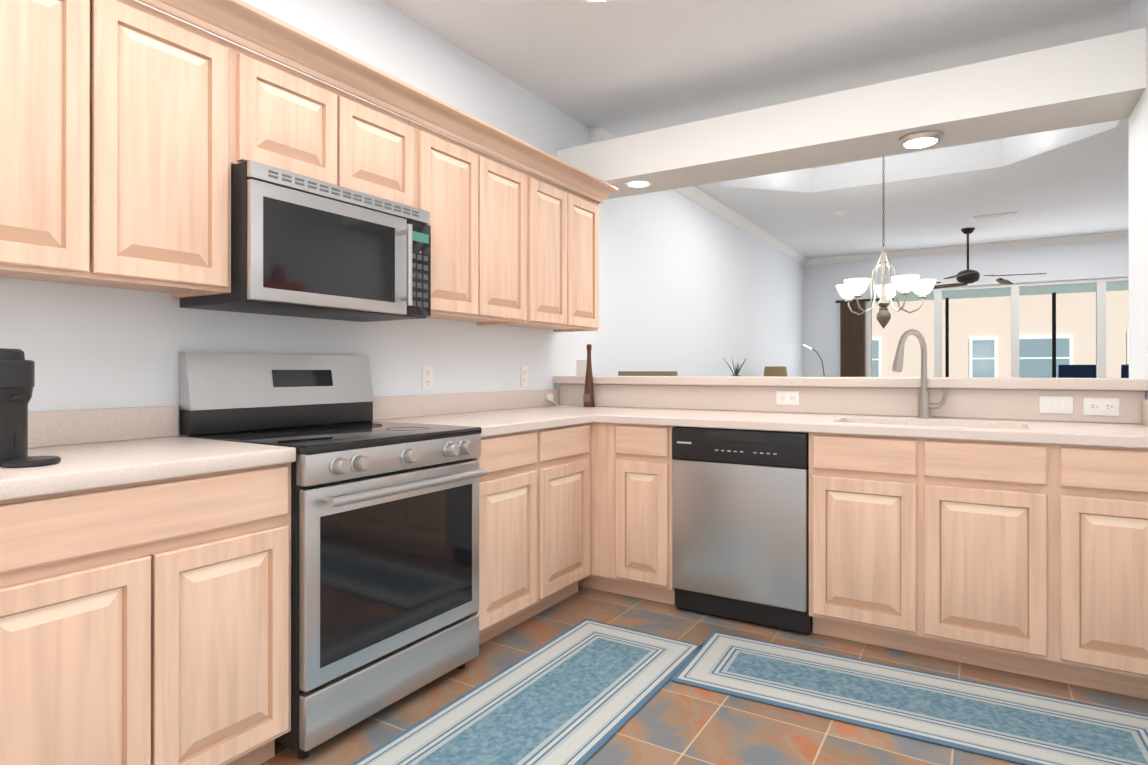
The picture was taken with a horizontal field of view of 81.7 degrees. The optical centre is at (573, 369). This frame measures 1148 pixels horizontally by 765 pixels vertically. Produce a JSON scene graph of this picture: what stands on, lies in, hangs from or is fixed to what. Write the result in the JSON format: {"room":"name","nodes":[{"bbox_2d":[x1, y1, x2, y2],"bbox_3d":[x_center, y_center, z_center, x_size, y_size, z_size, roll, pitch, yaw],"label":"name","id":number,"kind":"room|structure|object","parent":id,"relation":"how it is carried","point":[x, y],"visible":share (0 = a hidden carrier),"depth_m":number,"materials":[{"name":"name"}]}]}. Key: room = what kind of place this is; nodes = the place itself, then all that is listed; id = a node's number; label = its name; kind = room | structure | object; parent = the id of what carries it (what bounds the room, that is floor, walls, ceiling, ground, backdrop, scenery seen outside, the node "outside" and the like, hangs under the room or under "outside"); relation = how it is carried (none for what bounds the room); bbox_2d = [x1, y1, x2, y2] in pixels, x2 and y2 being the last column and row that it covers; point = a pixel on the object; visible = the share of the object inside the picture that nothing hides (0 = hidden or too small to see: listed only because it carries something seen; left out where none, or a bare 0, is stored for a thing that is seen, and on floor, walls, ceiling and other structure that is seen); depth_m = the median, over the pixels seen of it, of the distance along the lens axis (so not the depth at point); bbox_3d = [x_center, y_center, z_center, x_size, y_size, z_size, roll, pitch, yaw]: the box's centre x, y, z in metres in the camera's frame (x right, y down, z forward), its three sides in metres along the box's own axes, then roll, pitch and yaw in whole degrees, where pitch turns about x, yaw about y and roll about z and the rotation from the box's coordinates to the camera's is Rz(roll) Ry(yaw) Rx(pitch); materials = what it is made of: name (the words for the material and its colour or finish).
{"room":"kitchen","nodes":[
{"label":"kitchen","id":0,"kind":"room"},
{"bbox_2d":[0,0,803,436],"bbox_3d":[0.227,-0.253,4.791,0.150,2.730,12.000,0,0,32],"label":"wall","id":1,"kind":"structure","parent":0,"point":[688,286],"depth_m":3.39,"materials":[{"name":"white paint"}]},
{"bbox_2d":[0,0,103,283],"bbox_3d":[-1.469,-0.666,1.597,0.324,0.833,0.411,0,0,32],"label":"upper cabinet","id":2,"kind":"object","parent":1,"relation":"attached to","point":[52,51],"depth_m":1.62,"materials":[{"name":"brown wood"}]},
{"bbox_2d":[76,0,243,297],"bbox_3d":[-1.262,-0.665,1.932,0.324,0.833,0.376,0,0,32],"label":"upper cabinet","id":3,"kind":"object","parent":1,"relation":"attached to","point":[132,132],"depth_m":1.85,"materials":[{"name":"brown wood"}]},
{"bbox_2d":[244,8,343,186],"bbox_3d":[-1.062,-0.862,2.254,0.324,0.438,0.382,0,0,32],"label":"upper cabinet","id":4,"kind":"object","parent":1,"relation":"attached to","point":[294,120],"depth_m":2.16,"materials":[{"name":"brown wood"}]},
{"bbox_2d":[180,160,430,321],"bbox_3d":[-0.907,-0.413,2.381,0.446,0.420,0.755,0,0,32],"label":"over-the-range microwave","id":5,"kind":"object","parent":4,"relation":"attached to","point":[304,246],"visible":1,"depth_m":2.19,"materials":[{"name":"silver metal"}]},
{"bbox_2d":[344,60,423,209],"bbox_3d":[-0.862,-0.861,2.579,0.324,0.438,0.381,0,0,32],"label":"upper cabinet","id":6,"kind":"object","parent":1,"relation":"attached to","point":[384,149],"depth_m":2.49,"materials":[{"name":"brown wood"}]},
{"bbox_2d":[422,366,432,389],"bbox_3d":[-0.694,0.039,3.150,0.009,0.115,0.072,0,0,32],"label":"electrical outlet","id":7,"kind":"object","parent":1,"relation":"attached to","point":[427,377],"visible":1,"depth_m":3.14,"materials":[{"name":"white plastic"}]},
{"bbox_2d":[424,96,483,319],"bbox_3d":[-0.661,-0.663,2.902,0.324,0.833,0.380,0,0,32],"label":"upper cabinet","id":8,"kind":"object","parent":1,"relation":"attached to","point":[453,169],"depth_m":2.84,"materials":[{"name":"brown wood"}]},
{"bbox_2d":[456,128,535,325],"bbox_3d":[-0.452,-0.663,3.240,0.324,0.833,0.415,0,0,32],"label":"upper cabinet","id":9,"kind":"object","parent":1,"relation":"attached to","point":[509,190],"depth_m":3.16,"materials":[{"name":"brown wood"}]},
{"bbox_2d":[520,367,527,386],"bbox_3d":[-0.284,0.040,3.813,0.009,0.115,0.072,0,0,32],"label":"electrical outlet","id":10,"kind":"object","parent":1,"relation":"attached to","point":[523,376],"visible":1,"depth_m":3.80,"materials":[{"name":"white plastic"}]},
{"bbox_2d":[484,152,571,327],"bbox_3d":[-0.275,-0.662,3.525,0.324,0.833,0.397,0,0,32],"label":"upper cabinet","id":11,"kind":"object","parent":1,"relation":"attached to","point":[553,201],"depth_m":3.49,"materials":[{"name":"brown wood"}]},
{"bbox_2d":[540,168,603,331],"bbox_3d":[-0.075,-0.661,3.849,0.324,0.833,0.363,0,0,32],"label":"upper cabinet","id":12,"kind":"object","parent":1,"relation":"attached to","point":[588,193],"depth_m":3.77,"materials":[{"name":"brown wood"}]},
{"bbox_2d":[590,126,809,265],"bbox_3d":[1.774,-1.571,7.071,0.085,0.085,6.200,0,0,32],"label":"crown molding","id":13,"kind":"structure","parent":1,"relation":"attached to","point":[695,194],"depth_m":6.70,"materials":[{"name":"white paint"}]},
{"bbox_2d":[557,28,1145,199],"bbox_3d":[1.187,-1.240,3.541,2.800,0.240,0.380,0,0,32],"label":"beam","id":14,"kind":"structure","parent":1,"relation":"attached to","point":[1090,81],"depth_m":3.17,"materials":[{"name":"white paint"}]},
{"bbox_2d":[625,180,651,187],"bbox_3d":[0.389,-1.118,3.999,0.164,0.004,0.164,0,0,32],"label":"recessed light","id":15,"kind":"object","parent":14,"relation":"attached to","point":[638,183],"visible":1,"depth_m":3.99,"materials":[{"name":"silver metal"}]},
{"bbox_2d":[898,130,942,147],"bbox_3d":[1.673,-1.106,3.204,0.194,0.030,0.194,0,0,32],"label":"recessed light","id":16,"kind":"object","parent":14,"relation":"attached to","point":[921,139],"visible":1,"depth_m":3.16,"materials":[{"name":"silver metal"}]},
{"bbox_2d":[260,586,1147,764],"bbox_3d":[2.502,1.159,3.381,5.500,0.100,12.000,0,0,32],"label":"floor","id":17,"kind":"structure","parent":0,"point":[669,722],"depth_m":2.14,"materials":[{"name":"tile"}]},
{"bbox_2d":[0,462,290,764],"bbox_3d":[-1.242,0.681,1.681,0.616,0.850,0.777,0,0,32],"label":"base cabinet","id":18,"kind":"object","parent":17,"relation":"on","point":[146,623],"depth_m":1.53,"materials":[{"name":"brown wood"}]},
{"bbox_2d":[0,405,295,500],"bbox_3d":[-1.463,0.185,1.319,0.626,0.140,1.619,0,0,32],"label":"countertop","id":19,"kind":"structure","parent":18,"relation":"on","point":[98,448],"depth_m":1.77,"materials":[{"name":"beige stone"}]},
{"bbox_2d":[0,348,60,467],"bbox_3d":[-1.307,0.084,1.510,0.268,0.262,0.150,0,0,7],"label":"coffee machine","id":20,"kind":"object","parent":19,"relation":"on","point":[17,377],"visible":1,"depth_m":1.49,"materials":[{"name":"black plastic"}]},
{"bbox_2d":[179,352,485,759],"bbox_3d":[-0.793,0.525,2.307,0.709,1.165,0.754,0,0,32],"label":"range","id":21,"kind":"object","parent":17,"relation":"on","point":[384,562],"visible":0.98,"depth_m":2.15,"materials":[{"name":"silver metal"}]},
{"bbox_2d":[473,436,487,644],"bbox_3d":[-0.837,0.682,2.336,0.616,0.850,0.833,0,0,32],"label":"base cabinet","id":22,"kind":"object","parent":17,"relation":"on","point":[483,460],"depth_m":2.55,"materials":[{"name":"brown wood"}]},
{"bbox_2d":[372,388,591,436],"bbox_3d":[-0.406,0.188,3.023,0.630,0.140,0.852,0,0,32],"label":"countertop","id":23,"kind":"structure","parent":22,"relation":"on","point":[502,412],"depth_m":3.16,"materials":[{"name":"beige stone"}]},
{"bbox_2d":[350,619,702,764],"bbox_3d":[-0.269,1.101,1.897,0.550,0.008,2.100,0,0,32],"label":"rug","id":24,"kind":"object","parent":17,"relation":"on","point":[583,692],"visible":0.96,"depth_m":2.17,"materials":[{"name":"blue fabric"}]},
{"bbox_2d":[488,423,590,639],"bbox_3d":[-0.399,0.684,3.044,0.616,0.850,0.903,0,0,32],"label":"base cabinet","id":25,"kind":"object","parent":17,"relation":"on","point":[539,481],"depth_m":2.88,"materials":[{"name":"brown wood"}]},
{"bbox_2d":[559,384,1147,448],"bbox_3d":[0.912,0.172,3.095,2.796,0.174,0.658,0,0,32],"label":"countertop","id":26,"kind":"structure","parent":25,"relation":"on","point":[997,415],"depth_m":2.96,"materials":[{"name":"beige stone"}]},
{"bbox_2d":[546,394,571,406],"bbox_3d":[-0.082,0.182,3.947,0.169,0.074,0.083,0,0,32],"label":"charger","id":27,"kind":"object","parent":26,"relation":"on","point":[549,397],"visible":1,"depth_m":3.96,"materials":[{"name":"white plastic"}]},
{"bbox_2d":[583,344,594,406],"bbox_3d":[0.089,0.035,3.912,0.066,0.368,0.066,0,0,32],"label":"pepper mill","id":28,"kind":"object","parent":26,"relation":"on","point":[588,397],"visible":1,"depth_m":3.89,"materials":[{"name":"brown wood"}]},
{"bbox_2d":[892,329,946,417],"bbox_3d":[1.523,0.019,2.922,0.203,0.398,0.220,0,0,32],"label":"faucet","id":29,"kind":"object","parent":26,"relation":"on","point":[925,406],"visible":1,"depth_m":2.96,"materials":[{"name":"silver metal"}]},
{"bbox_2d":[578,422,673,604],"bbox_3d":[0.169,0.685,3.570,1.031,0.850,0.624,0,0,32],"label":"base cabinet","id":30,"kind":"object","parent":17,"relation":"on","point":[631,464],"depth_m":3.15,"materials":[{"name":"brown wood"}]},
{"bbox_2d":[618,371,677,375],"bbox_3d":[0.579,0.561,4.513,0.420,1.100,0.420,0,0,32],"label":"bar stool","id":31,"kind":"object","parent":17,"relation":"on","point":[647,373],"visible":0.19,"depth_m":4.34,"materials":[{"name":"brown"}]},
{"bbox_2d":[672,426,812,634],"bbox_3d":[0.846,0.686,3.113,0.592,0.846,0.576,0,0,32],"label":"dishwasher","id":32,"kind":"object","parent":17,"relation":"on","point":[740,524],"visible":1,"depth_m":2.86,"materials":[{"name":"silver metal"}]},
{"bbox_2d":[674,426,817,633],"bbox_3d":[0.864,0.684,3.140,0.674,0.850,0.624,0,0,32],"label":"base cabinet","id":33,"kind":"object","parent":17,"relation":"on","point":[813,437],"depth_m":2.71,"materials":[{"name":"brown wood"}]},
{"bbox_2d":[671,631,1147,764],"bbox_3d":[1.120,1.102,2.213,1.500,0.008,0.500,0,0,29],"label":"rug","id":34,"kind":"object","parent":17,"relation":"on","point":[1014,725],"visible":0.97,"depth_m":2.18,"materials":[{"name":"blue fabric"}]},
{"bbox_2d":[818,433,1147,698],"bbox_3d":[1.614,0.683,2.676,1.162,0.850,0.624,0,0,32],"label":"base cabinet","id":35,"kind":"object","parent":17,"relation":"on","point":[1029,559],"depth_m":2.39,"materials":[{"name":"brown wood"}]},
{"bbox_3d":[1.837,0.716,6.792,0.440,0.800,2.200,0,0,32],"label":"console table","id":36,"kind":"object","parent":17,"relation":"on","visible":0},
{"bbox_2d":[725,358,746,375],"bbox_3d":[1.548,0.097,6.272,0.213,0.434,0.189,0,0,32],"label":"potted plant","id":37,"kind":"object","parent":36,"relation":"on","point":[736,371],"visible":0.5,"depth_m":6.26,"materials":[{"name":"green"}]},
{"bbox_2d":[764,366,787,376],"bbox_3d":[2.267,0.141,7.468,0.280,0.350,0.280,0,0,32],"label":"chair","id":38,"kind":"object","parent":36,"relation":"on","point":[777,371],"visible":0.35,"depth_m":7.36,"materials":[{"name":"brown fabric"}]},
{"bbox_3d":[3.368,0.750,8.961,0.500,0.740,0.500,0,0,32],"label":"side table","id":39,"kind":"object","parent":17,"relation":"on","visible":0},
{"bbox_2d":[803,344,824,376],"bbox_3d":[3.291,0.014,9.008,0.345,0.730,0.140,0,0,2],"label":"desk lamp","id":40,"kind":"object","parent":39,"relation":"on","point":[818,355],"visible":0.52,"depth_m":9.00,"materials":[{"name":"silver plastic"}]},
{"bbox_2d":[381,0,1130,257],"bbox_3d":[2.502,-1.781,3.386,5.500,0.320,12.000,0,0,32],"label":"ceiling","id":41,"kind":"structure","parent":0,"point":[620,68],"depth_m":3.71,"materials":[{"name":"white paint"}]},
{"bbox_2d":[581,0,611,3],"bbox_3d":[0.100,-1.620,2.850,0.184,0.004,0.184,0,0,32],"label":"recessed light","id":42,"kind":"object","parent":41,"relation":"in","point":[596,2],"visible":1,"depth_m":2.92,"materials":[{"name":"silver metal"}]},
{"bbox_2d":[835,211,847,216],"bbox_3d":[2.747,-1.597,6.821,0.130,0.035,0.130,0,0,32],"label":"smoke detector","id":43,"kind":"object","parent":41,"relation":"attached to","point":[841,213],"visible":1,"depth_m":6.78,"materials":[{"name":"white plastic"}]},
{"bbox_2d":[836,156,935,328],"bbox_3d":[2.434,-1.077,5.219,0.724,1.520,0.704,0,0,32],"label":"chandelier","id":44,"kind":"object","parent":41,"relation":"hanging from","point":[849,289],"visible":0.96,"depth_m":5.15,"materials":[{"name":"white glass"}]},
{"bbox_2d":[933,228,1045,288],"bbox_3d":[4.486,-1.302,7.553,1.430,0.619,1.379,0,0,32],"label":"ceiling fan","id":45,"kind":"object","parent":41,"relation":"hanging from","point":[966,277],"visible":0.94,"depth_m":7.57,"materials":[{"name":"brown metal"}]},
{"bbox_2d":[972,212,1017,220],"bbox_3d":[4.412,-1.606,6.966,0.400,0.016,0.160,0,0,32],"label":"ceiling vent","id":46,"kind":"object","parent":41,"relation":"in","point":[993,216],"visible":1,"depth_m":6.93,"materials":[{"name":"white"}]},
{"bbox_2d":[804,239,1128,376],"bbox_3d":[5.620,-0.246,8.421,5.200,2.730,0.150,0,0,32],"label":"wall","id":47,"kind":"structure","parent":0,"point":[1080,261],"depth_m":8.80,"materials":[{"name":"white paint"}]},
{"bbox_2d":[835,298,893,376],"bbox_3d":[4.044,0.060,9.246,0.750,2.080,0.045,0,0,32],"label":"curtain","id":48,"kind":"object","parent":47,"relation":"hanging from","point":[852,344],"visible":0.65,"depth_m":9.32,"materials":[{"name":"brown fabric"}]},
{"bbox_2d":[810,231,1128,264],"bbox_3d":[5.597,-1.569,8.301,5.110,0.085,0.085,0,0,32],"label":"crown molding","id":49,"kind":"structure","parent":47,"relation":"attached to","point":[1124,235],"depth_m":8.52,"materials":[{"name":"white"}]},
{"bbox_2d":[868,277,1128,377],"bbox_3d":[5.595,0.014,8.418,3.440,2.210,0.060,0,0,32],"label":"window frame","id":50,"kind":"structure","parent":47,"relation":"in","point":[1066,329],"depth_m":8.41,"materials":[{"name":"white"}]},
{"bbox_2d":[1128,0,1147,399],"bbox_3d":[1.099,-0.261,0.594,0.150,2.730,5.480,0,0,32],"label":"wall","id":51,"kind":"structure","parent":0,"point":[1138,211],"depth_m":2.77,"materials":[{"name":"white paint"}]},
{"bbox_3d":[1.118,0.597,3.427,2.800,1.025,0.120,0,0,32],"label":"wall","id":52,"kind":"structure","parent":0,"visible":0},
{"bbox_2d":[776,391,798,404],"bbox_3d":[1.081,0.144,3.358,0.115,0.072,0.009,0,0,32],"label":"outlet","id":53,"kind":"object","parent":52,"relation":"attached to","point":[787,397],"visible":1,"depth_m":3.36,"materials":[{"name":"white plastic"}]},
{"bbox_2d":[553,376,1147,390],"bbox_3d":[1.188,0.062,3.540,2.796,0.045,0.495,0,0,32],"label":"bar","id":54,"kind":"object","parent":52,"relation":"on","point":[1132,384],"visible":0.96,"depth_m":3.12,"materials":[{"name":"beige stone"}]},
{"bbox_2d":[576,360,591,375],"bbox_3d":[0.062,-0.010,4.058,0.080,0.099,0.060,0,0,32],"label":"speaker","id":55,"kind":"object","parent":54,"relation":"on","point":[581,365],"visible":0.69,"depth_m":4.03},
{"bbox_2d":[1039,396,1072,413],"bbox_3d":[2.017,0.148,2.777,0.115,0.072,0.011,0,0,32],"label":"switch","id":56,"kind":"object","parent":52,"relation":"attached to","point":[1057,404],"visible":1,"depth_m":2.77,"materials":[{"name":"white plastic"}]},
{"bbox_2d":[1083,398,1118,415],"bbox_3d":[2.145,0.151,2.699,0.115,0.072,0.009,0,0,32],"label":"outlet","id":57,"kind":"object","parent":52,"relation":"attached to","point":[1102,406],"visible":1,"depth_m":2.70,"materials":[{"name":"white plastic"}]}
]}

